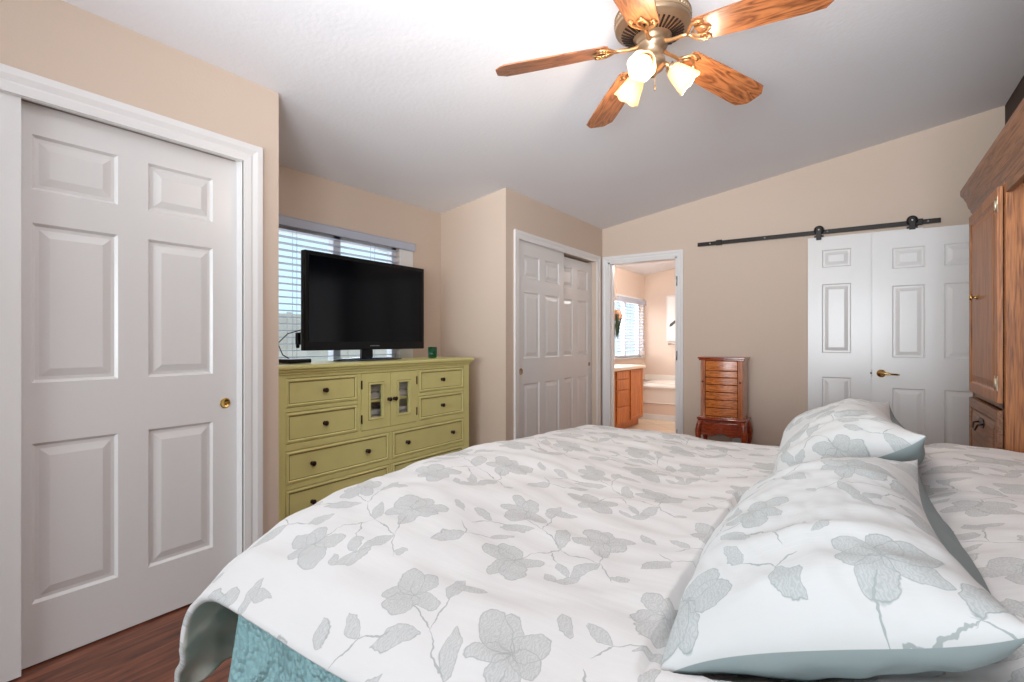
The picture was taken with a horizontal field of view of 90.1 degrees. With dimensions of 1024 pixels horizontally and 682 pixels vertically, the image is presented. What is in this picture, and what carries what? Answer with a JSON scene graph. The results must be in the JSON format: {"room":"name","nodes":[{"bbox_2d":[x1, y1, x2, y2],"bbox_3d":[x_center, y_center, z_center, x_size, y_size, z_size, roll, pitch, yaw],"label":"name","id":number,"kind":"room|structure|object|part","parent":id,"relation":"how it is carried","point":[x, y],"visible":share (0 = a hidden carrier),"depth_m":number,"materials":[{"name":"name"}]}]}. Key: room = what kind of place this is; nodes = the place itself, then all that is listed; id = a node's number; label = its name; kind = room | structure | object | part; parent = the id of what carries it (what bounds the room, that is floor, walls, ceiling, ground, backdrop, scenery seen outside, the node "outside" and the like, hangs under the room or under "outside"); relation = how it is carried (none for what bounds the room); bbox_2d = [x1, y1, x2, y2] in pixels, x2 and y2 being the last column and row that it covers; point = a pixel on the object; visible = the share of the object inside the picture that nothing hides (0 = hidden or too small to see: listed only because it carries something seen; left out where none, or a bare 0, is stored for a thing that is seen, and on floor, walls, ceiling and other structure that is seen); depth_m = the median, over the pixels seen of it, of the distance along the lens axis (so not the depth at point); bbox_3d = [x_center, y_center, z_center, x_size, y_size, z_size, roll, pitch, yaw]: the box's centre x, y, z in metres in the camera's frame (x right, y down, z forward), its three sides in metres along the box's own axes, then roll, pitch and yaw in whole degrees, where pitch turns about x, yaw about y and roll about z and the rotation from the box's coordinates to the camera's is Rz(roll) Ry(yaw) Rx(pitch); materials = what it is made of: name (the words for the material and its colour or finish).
{"room":"bedroom","nodes":[
{"label":"bedroom","id":0,"kind":"room"},
{"bbox_2d":[0,0,278,552],"bbox_3d":[-2.938,-0.040,0.587,0.680,2.440,5.270,0,0,34],"label":"wall","id":1,"kind":"structure","parent":0,"point":[61,41],"depth_m":2.17,"materials":[{"name":"beige paint"}]},
{"bbox_2d":[0,91,20,681],"bbox_3d":[-1.954,0.159,1.472,0.032,2.030,0.790,0,0,34],"label":"door","id":2,"kind":"structure","parent":1,"relation":"in","point":[10,105],"depth_m":1.77,"materials":[{"name":"white paint"}]},
{"bbox_2d":[21,100,236,669],"bbox_3d":[-1.570,0.157,2.111,0.040,2.030,0.855,0,0,34],"label":"door","id":3,"kind":"structure","parent":1,"relation":"in","point":[129,239],"depth_m":2.06,"materials":[{"name":"white paint"}]},
{"bbox_3d":[-1.350,0.292,2.406,0.006,0.048,0.048,0,0,34],"label":"finger pull","id":4,"kind":"part","parent":3,"relation":"part of","materials":[{"name":"gold metal"}]},
{"bbox_2d":[0,63,262,555],"bbox_3d":[-1.757,0.120,1.793,0.118,2.120,1.762,0,0,34],"label":"trim","id":5,"kind":"structure","parent":1,"relation":"attached to","point":[28,86],"depth_m":2.43,"materials":[{"name":"white paint"}]},
{"bbox_2d":[8,419,674,681],"bbox_3d":[0.505,1.230,2.613,4.300,0.100,12.890,0,0,34],"label":"floor","id":6,"kind":"structure","parent":0,"point":[146,651],"depth_m":1.90,"materials":[{"name":"laminate"}]},
{"bbox_2d":[279,357,473,521],"bbox_3d":[-0.967,0.657,3.556,0.425,1.045,1.732,0,0,34],"label":"dresser","id":7,"kind":"object","parent":6,"relation":"on","point":[330,442],"visible":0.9,"depth_m":3.24,"materials":[{"name":"green paint"}]},
{"bbox_2d":[279,330,310,363],"bbox_3d":[-1.310,0.029,3.120,0.214,0.204,0.231,0,0,34],"label":"cable box","id":8,"kind":"object","parent":7,"relation":"on","point":[286,360],"visible":0.76,"depth_m":3.04,"materials":[{"name":"black plastic"}]},
{"bbox_3d":[-1.120,0.486,3.032,0.028,0.171,0.487,0,0,34],"label":"drawer","id":9,"kind":"part","parent":7,"relation":"part of","materials":[{"name":"green paint"}]},
{"bbox_3d":[-1.120,0.291,3.032,0.028,0.160,0.487,0,0,34],"label":"drawer","id":10,"kind":"part","parent":7,"relation":"part of","materials":[{"name":"green paint"}]},
{"bbox_3d":[-1.047,0.930,3.139,0.028,0.194,0.747,0,0,34],"label":"drawer","id":11,"kind":"part","parent":7,"relation":"part of","materials":[{"name":"green paint"}]},
{"bbox_3d":[-1.047,0.708,3.139,0.028,0.182,0.747,0,0,34],"label":"drawer","id":12,"kind":"part","parent":7,"relation":"part of","materials":[{"name":"green paint"}]},
{"bbox_2d":[301,249,423,361],"bbox_3d":[-0.998,-0.215,3.586,0.252,0.700,1.044,0,0,34],"label":"television","id":13,"kind":"object","parent":7,"relation":"on","point":[348,303],"visible":1,"depth_m":3.48,"materials":[{"name":"black plastic"}]},
{"bbox_2d":[295,332,300,347],"bbox_3d":[-1.335,-0.056,3.295,0.040,0.202,0.122,0,0,34],"label":"adapter","id":14,"kind":"object","parent":13,"relation":"hanging from","point":[297,334],"visible":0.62,"depth_m":3.24,"materials":[{"name":"black plastic"}]},
{"bbox_2d":[371,409,379,417],"bbox_3d":[-1.029,0.521,3.445,0.226,0.116,0.190,0,0,34],"label":"linens","id":15,"kind":"object","parent":7,"relation":"on","point":[374,412],"visible":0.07,"depth_m":3.43,"materials":[{"name":"white fabric"}]},
{"bbox_3d":[-0.893,0.391,3.354,0.026,0.362,0.241,0,0,34],"label":"door","id":16,"kind":"part","parent":7,"relation":"part of","materials":[{"name":"green paint"}]},
{"bbox_2d":[371,384,380,398],"bbox_3d":[-1.029,0.316,3.445,0.226,0.146,0.190,0,0,34],"label":"linens","id":17,"kind":"object","parent":7,"relation":"on","point":[376,387],"visible":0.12,"depth_m":3.42,"materials":[{"name":"white fabric"}]},
{"bbox_2d":[371,404,406,415],"bbox_3d":[-0.892,0.521,3.648,0.226,0.116,0.190,0,0,34],"label":"linens","id":18,"kind":"object","parent":7,"relation":"on","point":[402,408],"visible":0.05,"depth_m":3.62,"materials":[{"name":"white fabric"}]},
{"bbox_2d":[377,382,406,396],"bbox_3d":[-0.892,0.316,3.648,0.226,0.146,0.190,0,0,34],"label":"linens","id":19,"kind":"object","parent":7,"relation":"on","point":[402,385],"visible":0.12,"depth_m":3.63,"materials":[{"name":"white fabric"}]},
{"bbox_3d":[-0.756,0.391,3.556,0.026,0.362,0.241,0,0,34],"label":"door","id":20,"kind":"part","parent":7,"relation":"part of","materials":[{"name":"green paint"}]},
{"bbox_3d":[-0.608,0.930,3.787,0.028,0.194,0.747,0,0,34],"label":"drawer","id":21,"kind":"part","parent":7,"relation":"part of","materials":[{"name":"green paint"}]},
{"bbox_3d":[-0.608,0.708,3.787,0.028,0.182,0.747,0,0,34],"label":"drawer","id":22,"kind":"part","parent":7,"relation":"part of","materials":[{"name":"green paint"}]},
{"bbox_2d":[428,347,436,357],"bbox_3d":[-0.631,0.091,4.055,0.072,0.088,0.072,0,0,34],"label":"glass tumbler","id":23,"kind":"object","parent":7,"relation":"on","point":[432,351],"visible":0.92,"depth_m":4.02,"materials":[{"name":"green glass"}]},
{"bbox_3d":[-0.536,0.486,3.892,0.028,0.171,0.494,0,0,34],"label":"drawer","id":24,"kind":"part","parent":7,"relation":"part of","materials":[{"name":"green paint"}]},
{"bbox_3d":[-0.536,0.291,3.892,0.028,0.160,0.494,0,0,34],"label":"drawer","id":25,"kind":"part","parent":7,"relation":"part of","materials":[{"name":"green paint"}]},
{"bbox_2d":[614,364,645,428],"bbox_3d":[1.208,0.730,6.777,0.585,0.900,1.650,0,0,34],"label":"vanity cabinet","id":26,"kind":"object","parent":6,"relation":"on","point":[628,378],"visible":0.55,"depth_m":6.83,"materials":[{"name":"brown wood"}]},
{"bbox_3d":[1.137,0.728,6.196,0.016,0.665,0.530,0,0,34],"label":"door","id":27,"kind":"part","parent":26,"relation":"part of","materials":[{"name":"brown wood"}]},
{"bbox_3d":[1.441,0.443,6.643,0.016,0.095,0.410,0,0,34],"label":"drawer","id":28,"kind":"part","parent":26,"relation":"part of","materials":[{"name":"brown wood"}]},
{"bbox_3d":[1.441,0.565,6.643,0.016,0.130,0.410,0,0,34],"label":"drawer","id":29,"kind":"part","parent":26,"relation":"part of","materials":[{"name":"brown wood"}]},
{"bbox_3d":[1.441,0.743,6.643,0.016,0.205,0.410,0,0,34],"label":"drawer","id":30,"kind":"part","parent":26,"relation":"part of","materials":[{"name":"brown wood"}]},
{"bbox_3d":[1.441,0.958,6.643,0.016,0.205,0.410,0,0,34],"label":"drawer","id":31,"kind":"part","parent":26,"relation":"part of","materials":[{"name":"brown wood"}]},
{"bbox_2d":[614,364,645,371],"bbox_3d":[1.208,0.330,6.777,0.585,0.100,1.650,0,0,34],"label":"countertop","id":32,"kind":"structure","parent":26,"relation":"on","point":[617,367],"depth_m":6.88,"materials":[{"name":"beige stone"}]},
{"bbox_3d":[1.718,0.728,7.050,0.016,0.665,0.445,0,0,34],"label":"door","id":33,"kind":"part","parent":26,"relation":"part of","materials":[{"name":"brown wood"}]},
{"bbox_2d":[643,380,674,404],"bbox_3d":[2.893,0.855,7.820,2.196,0.410,1.188,0,0,34],"label":"bathtub","id":34,"kind":"object","parent":6,"relation":"on","point":[654,391],"visible":0.18,"depth_m":7.64,"materials":[{"name":"white"}]},
{"bbox_2d":[643,380,674,386],"bbox_3d":[2.898,0.855,7.828,2.196,0.410,1.168,0,0,34],"label":"basin","id":35,"kind":"object","parent":34,"relation":"in","point":[646,383],"depth_m":8.00,"materials":[{"name":"white ceramic"}]},
{"bbox_2d":[695,356,752,443],"bbox_3d":[1.987,0.667,4.799,0.457,1.033,0.316,0,0,34],"label":"jewelry armoire","id":36,"kind":"object","parent":6,"relation":"on","point":[724,380],"visible":0.84,"depth_m":4.70,"materials":[{"name":"red wood"}]},
{"bbox_3d":[1.756,0.958,4.804,0.068,0.450,0.058,0,0,34],"label":"leg","id":37,"kind":"part","parent":36,"relation":"part of","materials":[{"name":"red wood"}]},
{"bbox_3d":[1.914,0.805,4.692,0.304,0.100,0.026,0,0,34],"label":"drawer","id":38,"kind":"part","parent":36,"relation":"part of","materials":[{"name":"red wood"}]},
{"bbox_3d":[1.952,0.230,4.746,0.280,0.089,0.114,0,0,34],"label":"drawer","id":39,"kind":"part","parent":36,"relation":"part of","materials":[{"name":"brown wood"}]},
{"bbox_3d":[1.952,0.307,4.746,0.280,0.057,0.114,0,0,34],"label":"drawer","id":40,"kind":"part","parent":36,"relation":"part of","materials":[{"name":"brown wood"}]},
{"bbox_3d":[1.952,0.371,4.746,0.280,0.061,0.114,0,0,34],"label":"drawer","id":41,"kind":"part","parent":36,"relation":"part of","materials":[{"name":"brown wood"}]},
{"bbox_3d":[1.952,0.440,4.746,0.280,0.065,0.114,0,0,34],"label":"drawer","id":42,"kind":"part","parent":36,"relation":"part of","materials":[{"name":"brown wood"}]},
{"bbox_3d":[1.952,0.510,4.746,0.280,0.067,0.114,0,0,34],"label":"drawer","id":43,"kind":"part","parent":36,"relation":"part of","materials":[{"name":"brown wood"}]},
{"bbox_3d":[1.952,0.584,4.746,0.280,0.069,0.114,0,0,34],"label":"drawer","id":44,"kind":"part","parent":36,"relation":"part of","materials":[{"name":"brown wood"}]},
{"bbox_3d":[1.952,0.658,4.746,0.280,0.071,0.114,0,0,34],"label":"drawer","id":45,"kind":"part","parent":36,"relation":"part of","materials":[{"name":"brown wood"}]},
{"bbox_3d":[1.985,0.724,4.795,0.427,0.022,0.308,0,0,34],"label":"waist moulding","id":46,"kind":"part","parent":36,"relation":"part of","materials":[{"name":"red wood"}]},
{"bbox_3d":[2.078,0.958,4.586,0.068,0.450,0.058,0,0,34],"label":"leg","id":47,"kind":"part","parent":36,"relation":"part of","materials":[{"name":"red wood"}]},
{"bbox_3d":[2.221,0.958,4.797,0.068,0.450,0.058,0,0,34],"label":"leg","id":48,"kind":"part","parent":36,"relation":"part of","materials":[{"name":"red wood"}]},
{"bbox_2d":[960,98,1023,452],"bbox_3d":[1.485,0.203,0.986,0.492,1.957,3.698,0,0,34],"label":"wardrobe","id":49,"kind":"object","parent":6,"relation":"on","point":[993,193],"depth_m":2.05,"materials":[{"name":"brown wood"}]},
{"bbox_3d":[2.170,-0.205,2.406,0.029,0.030,0.030,0,0,34],"label":"knob","id":50,"kind":"part","parent":49,"relation":"part of","materials":[{"name":"gold metal"}]},
{"bbox_3d":[2.111,0.377,2.320,0.031,0.054,0.130,0,0,34],"label":"bail pull","id":51,"kind":"part","parent":49,"relation":"part of","materials":[{"name":"brown metal"}]},
{"bbox_2d":[969,397,1002,448],"bbox_3d":[2.130,0.480,2.307,0.017,0.400,0.630,0,0,34],"label":"drawer","id":52,"kind":"object","parent":49,"relation":"in","point":[989,419],"depth_m":2.25,"materials":[{"name":"brown wood"}]},
{"bbox_3d":[2.130,-0.185,2.307,0.017,0.870,0.630,0,0,34],"label":"door","id":53,"kind":"part","parent":49,"relation":"part of","materials":[{"name":"brown wood"}]},
{"bbox_3d":[2.148,0.266,2.295,0.020,1.832,0.660,0,0,34],"label":"frame","id":54,"kind":"part","parent":49,"relation":"part of","materials":[{"name":"brown wood"}]},
{"bbox_3d":[1.487,-0.708,0.985,0.486,0.135,3.698,0,0,34],"label":"crown moulding","id":55,"kind":"part","parent":49,"relation":"part of","materials":[{"name":"brown wood"}]},
{"bbox_3d":[0.782,0.900,1.463,2.050,0.560,1.960,0,0,34],"label":"bed","id":56,"kind":"object","parent":6,"relation":"on","visible":0},
{"bbox_2d":[228,615,345,681],"bbox_3d":[0.557,0.856,1.608,1.766,0.552,2.187,0,0,34],"label":"quilt","id":57,"kind":"object","parent":56,"relation":"on","point":[258,656],"visible":0.04,"depth_m":1.14,"materials":[{"name":"teal fabric"}]},
{"bbox_2d":[174,425,1023,681],"bbox_3d":[0.641,0.682,1.558,2.296,0.602,2.191,0,0,34],"label":"duvet","id":58,"kind":"object","parent":57,"relation":"on","point":[571,554],"visible":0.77,"depth_m":1.13,"materials":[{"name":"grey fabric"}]},
{"bbox_2d":[660,457,1023,681],"bbox_3d":[0.651,0.411,1.052,0.464,0.279,0.962,0,0,34],"label":"pillow","id":59,"kind":"object","parent":58,"relation":"on","point":[831,567],"visible":1,"depth_m":0.74,"materials":[{"name":"grey fabric"}]},
{"bbox_2d":[773,399,925,472],"bbox_3d":[1.191,0.368,1.838,0.440,0.294,0.908,0,0,34],"label":"pillow","id":60,"kind":"object","parent":58,"relation":"on","point":[846,427],"visible":0.66,"depth_m":1.57,"materials":[{"name":"grey fabric"}]},
{"bbox_2d":[279,165,644,379],"bbox_3d":[-1.253,0.005,3.806,0.150,2.349,12.490,0,0,34],"label":"wall","id":61,"kind":"structure","parent":0,"point":[302,195],"depth_m":4.10,"materials":[{"name":"beige paint"}]},
{"bbox_2d":[279,225,395,360],"bbox_3d":[-1.269,-0.252,3.720,0.120,1.043,1.170,0,0,34],"label":"window","id":62,"kind":"structure","parent":61,"relation":"in","point":[331,353],"depth_m":3.72,"materials":[{"name":"white plastic"}]},
{"bbox_2d":[279,214,415,357],"bbox_3d":[-1.237,-0.281,3.699,0.075,1.058,1.430,0,0,34],"label":"window blind","id":63,"kind":"object","parent":62,"relation":"attached to","point":[284,220],"visible":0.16,"depth_m":3.55,"materials":[{"name":"grey plastic"}]},
{"bbox_3d":[-1.469,-0.255,3.421,0.003,0.986,0.003,0,0,34],"label":"ladder cord","id":64,"kind":"part","parent":63,"relation":"part of","materials":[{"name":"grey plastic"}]},
{"bbox_2d":[399,249,412,357],"bbox_3d":[-1.230,-0.290,3.697,0.012,1.041,1.415,0,0,34],"label":"trim","id":65,"kind":"structure","parent":61,"relation":"attached to","point":[405,256],"depth_m":4.21,"materials":[{"name":"white paint"}]},
{"bbox_2d":[615,298,642,359],"bbox_3d":[1.871,-0.192,8.345,0.120,0.963,1.230,0,0,34],"label":"window","id":66,"kind":"structure","parent":61,"relation":"in","point":[622,304],"depth_m":8.34,"materials":[{"name":"white plastic"}]},
{"bbox_3d":[1.871,0.280,8.345,0.120,0.020,1.230,0,0,34],"label":"sill","id":67,"kind":"part","parent":66,"relation":"part of","materials":[{"name":"white paint"}]},
{"bbox_2d":[615,296,645,356],"bbox_3d":[1.942,-0.220,8.297,0.066,0.940,1.240,0,0,34],"label":"window blind","id":68,"kind":"object","parent":66,"relation":"attached to","point":[620,298],"visible":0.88,"depth_m":8.23,"materials":[{"name":"grey plastic"}]},
{"bbox_3d":[1.860,-0.188,8.232,0.003,0.855,0.003,0,0,34],"label":"ladder cord","id":69,"kind":"part","parent":68,"relation":"part of","materials":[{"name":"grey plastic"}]},
{"bbox_3d":[1.936,0.241,8.301,0.046,0.018,1.210,0,0,34],"label":"rail","id":70,"kind":"part","parent":68,"relation":"part of","materials":[{"name":"grey plastic"}]},
{"bbox_2d":[614,293,643,360],"bbox_3d":[1.909,-0.215,8.319,0.012,1.030,1.310,0,0,34],"label":"trim","id":71,"kind":"structure","parent":61,"relation":"attached to","point":[614,293],"depth_m":8.67,"materials":[{"name":"white paint"}]},
{"bbox_2d":[441,188,512,446],"bbox_3d":[-0.316,-0.037,4.421,0.710,2.435,0.100,0,0,34],"label":"wall","id":72,"kind":"structure","parent":0,"point":[476,235],"depth_m":4.32,"materials":[{"name":"beige paint"}]},
{"bbox_2d":[62,0,1023,275],"bbox_3d":[0.464,-1.515,2.641,4.400,0.817,12.890,0,0,34],"label":"ceiling","id":73,"kind":"structure","parent":0,"point":[405,101],"depth_m":2.98,"materials":[{"name":"white paint"}]},
{"bbox_2d":[614,290,621,338],"bbox_3d":[1.452,-0.608,7.101,0.156,1.164,0.164,0,0,34],"label":"hanging planter","id":74,"kind":"object","parent":73,"relation":"hanging from","point":[617,313],"visible":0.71,"depth_m":7.06,"materials":[{"name":"brown ceramic"}]},
{"bbox_3d":[1.450,-0.356,7.102,0.152,0.152,0.152,0,0,34],"label":"pot","id":75,"kind":"part","parent":74,"relation":"part of","materials":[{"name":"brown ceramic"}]},
{"bbox_2d":[495,0,833,127],"bbox_3d":[0.599,-1.288,2.121,1.272,0.505,1.272,0,0,34],"label":"ceiling fan","id":76,"kind":"object","parent":73,"relation":"hanging from","point":[647,28],"visible":1,"depth_m":2.12,"materials":[{"name":"brown wood"}]},
{"bbox_3d":[0.168,-1.206,2.210,0.480,0.006,0.155,-7,11,7],"label":"blade","id":77,"kind":"part","parent":76,"relation":"part of","materials":[{"name":"brown wood"}]},
{"bbox_3d":[0.511,-1.206,2.578,0.155,0.006,0.480,-12,-5,-12],"label":"blade","id":78,"kind":"part","parent":76,"relation":"part of","materials":[{"name":"brown wood"}]},
{"bbox_3d":[0.531,-1.105,2.281,0.133,0.134,0.118,0,0,34],"label":"lamp shade","id":79,"kind":"part","parent":76,"relation":"part of","materials":[{"name":"beige glass"}]},
{"bbox_3d":[0.411,-1.206,1.770,0.155,0.006,0.480,13,12,23],"label":"blade","id":80,"kind":"part","parent":76,"relation":"part of","materials":[{"name":"brown wood"}]},
{"bbox_3d":[0.528,-1.105,2.042,0.112,0.134,0.137,0,0,34],"label":"lamp shade","id":81,"kind":"part","parent":76,"relation":"part of","materials":[{"name":"beige glass"}]},
{"bbox_3d":[0.536,-1.124,2.059,0.058,0.080,0.086,0,0,34],"label":"bulb","id":82,"kind":"part","parent":76,"relation":"part of","materials":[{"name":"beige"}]},
{"bbox_2d":[665,61,674,71],"bbox_3d":[0.670,-1.156,2.158,0.045,0.045,0.047,0,0,34],"label":"socket","id":83,"kind":"object","parent":76,"relation":"attached to","point":[670,67],"depth_m":2.14,"materials":[{"name":"gold metal"}]},
{"bbox_3d":[0.728,-1.105,2.166,0.133,0.134,0.113,0,0,19],"label":"lamp shade","id":84,"kind":"part","parent":76,"relation":"part of","materials":[{"name":"beige glass"}]},
{"bbox_3d":[0.967,-1.206,2.365,0.480,0.006,0.155,8,-16,-29],"label":"blade","id":85,"kind":"part","parent":76,"relation":"part of","materials":[{"name":"brown wood"}]},
{"bbox_3d":[0.905,-1.206,1.866,0.480,0.006,0.155,10,-5,43],"label":"blade","id":86,"kind":"part","parent":76,"relation":"part of","materials":[{"name":"brown wood"}]},
{"bbox_2d":[513,191,601,439],"bbox_3d":[0.466,-0.042,5.038,0.110,2.445,1.800,0,0,34],"label":"wall","id":87,"kind":"structure","parent":0,"point":[530,216],"depth_m":5.00,"materials":[{"name":"beige paint"}]},
{"bbox_2d":[519,239,563,437],"bbox_3d":[0.266,0.148,4.697,0.040,2.048,0.830,0,0,34],"label":"door","id":88,"kind":"structure","parent":87,"relation":"in","point":[541,269],"depth_m":4.68,"materials":[{"name":"white paint"}]},
{"bbox_2d":[514,229,600,438],"bbox_3d":[0.499,0.122,4.973,0.018,2.115,1.700,0,0,34],"label":"trim","id":89,"kind":"structure","parent":87,"relation":"attached to","point":[518,234],"depth_m":4.51,"materials":[{"name":"white paint"}]},
{"bbox_2d":[564,257,591,429],"bbox_3d":[0.643,0.162,5.332,0.040,2.020,0.800,0,0,34],"label":"door","id":90,"kind":"structure","parent":87,"relation":"in","point":[577,274],"depth_m":5.35,"materials":[{"name":"white paint"}]},
{"bbox_2d":[643,403,674,415],"bbox_3d":[2.593,1.058,7.378,2.196,0.245,0.080,0,0,34],"label":"wall","id":91,"kind":"structure","parent":0,"point":[648,408],"depth_m":7.60,"materials":[{"name":"beige paint"}]},
{"bbox_2d":[638,413,674,421],"bbox_3d":[2.566,1.137,7.339,2.196,0.085,0.014,0,0,34],"label":"baseboard","id":92,"kind":"structure","parent":91,"relation":"attached to","point":[645,416],"depth_m":7.59,"materials":[{"name":"white paint"}]},
{"bbox_2d":[645,269,674,374],"bbox_3d":[3.247,-0.167,8.360,2.420,2.694,0.100,0,0,34],"label":"wall","id":93,"kind":"structure","parent":0,"point":[659,356],"depth_m":8.79,"materials":[{"name":"beige paint"}]},
{"bbox_2d":[645,374,674,379],"bbox_3d":[3.224,0.628,8.308,2.196,0.096,0.012,0,0,34],"label":"trim","id":94,"kind":"structure","parent":93,"relation":"attached to","point":[647,376],"depth_m":8.77,"materials":[{"name":"white"}]},
{"bbox_2d":[666,295,674,340],"bbox_3d":[2.822,-0.385,8.569,0.460,0.770,0.029,0,0,34],"label":"wall picture","id":95,"kind":"object","parent":93,"relation":"attached to","point":[670,300],"visible":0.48,"depth_m":8.65,"materials":[{"name":"white paint"}]},
{"bbox_2d":[564,106,1004,445],"bbox_3d":[2.168,-0.320,5.043,4.120,3.001,0.120,0,0,34],"label":"wall","id":96,"kind":"structure","parent":0,"point":[742,299],"depth_m":4.77,"materials":[{"name":"beige paint"}]},
{"bbox_2d":[602,249,682,433],"bbox_3d":[1.422,0.120,5.543,0.891,2.120,0.152,0,0,34],"label":"trim","id":97,"kind":"structure","parent":96,"relation":"attached to","point":[608,263],"depth_m":5.65,"materials":[{"name":"white paint"}]},
{"bbox_2d":[732,438,740,442],"bbox_3d":[2.168,0.980,4.946,0.076,0.120,0.040,0,0,34],"label":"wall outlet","id":98,"kind":"object","parent":96,"relation":"attached to","point":[737,440],"visible":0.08,"depth_m":4.96,"materials":[{"name":"white plastic"}]},
{"bbox_2d":[698,215,940,410],"bbox_3d":[2.636,0.064,4.593,1.880,2.163,0.097,0,0,34],"label":"door","id":99,"kind":"structure","parent":96,"relation":"in","point":[839,267],"depth_m":4.43,"materials":[{"name":"white paint"}]},
{"bbox_3d":[2.647,-0.966,4.610,1.880,0.050,0.056,0,0,34],"label":"barn door rail","id":100,"kind":"part","parent":99,"relation":"part of","materials":[{"name":"black metal"}]},
{"bbox_2d":[1005,76,1023,124],"bbox_3d":[1.240,-0.312,0.082,0.120,2.984,9.130,0,0,34],"label":"wall","id":101,"kind":"structure","parent":0,"point":[1017,95],"depth_m":3.65,"materials":[{"name":"brown paint"}]},
{"bbox_2d":[870,224,972,445],"bbox_3d":[3.292,0.139,3.988,0.812,2.055,0.103,0,0,34],"label":"door","id":102,"kind":"structure","parent":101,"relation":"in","point":[920,277],"depth_m":4.04,"materials":[{"name":"white paint"}]},
{"bbox_3d":[3.043,0.266,4.136,0.151,0.064,0.068,0,0,34],"label":"lever handle","id":103,"kind":"part","parent":102,"relation":"part of","materials":[{"name":"gold metal"}]},
{"bbox_3d":[-4.627,1.380,6.768,8.740,0.200,22.000,0,0,34],"label":"ground","id":104,"kind":"structure","parent":0,"visible":0},
{"bbox_2d":[279,312,386,360],"bbox_3d":[-3.118,0.445,6.952,0.230,1.670,20.000,0,0,34],"label":"wall","id":105,"kind":"structure","parent":104,"relation":"on","point":[288,314],"depth_m":7.03,"materials":[{"name":"beige paint"}]}
]}

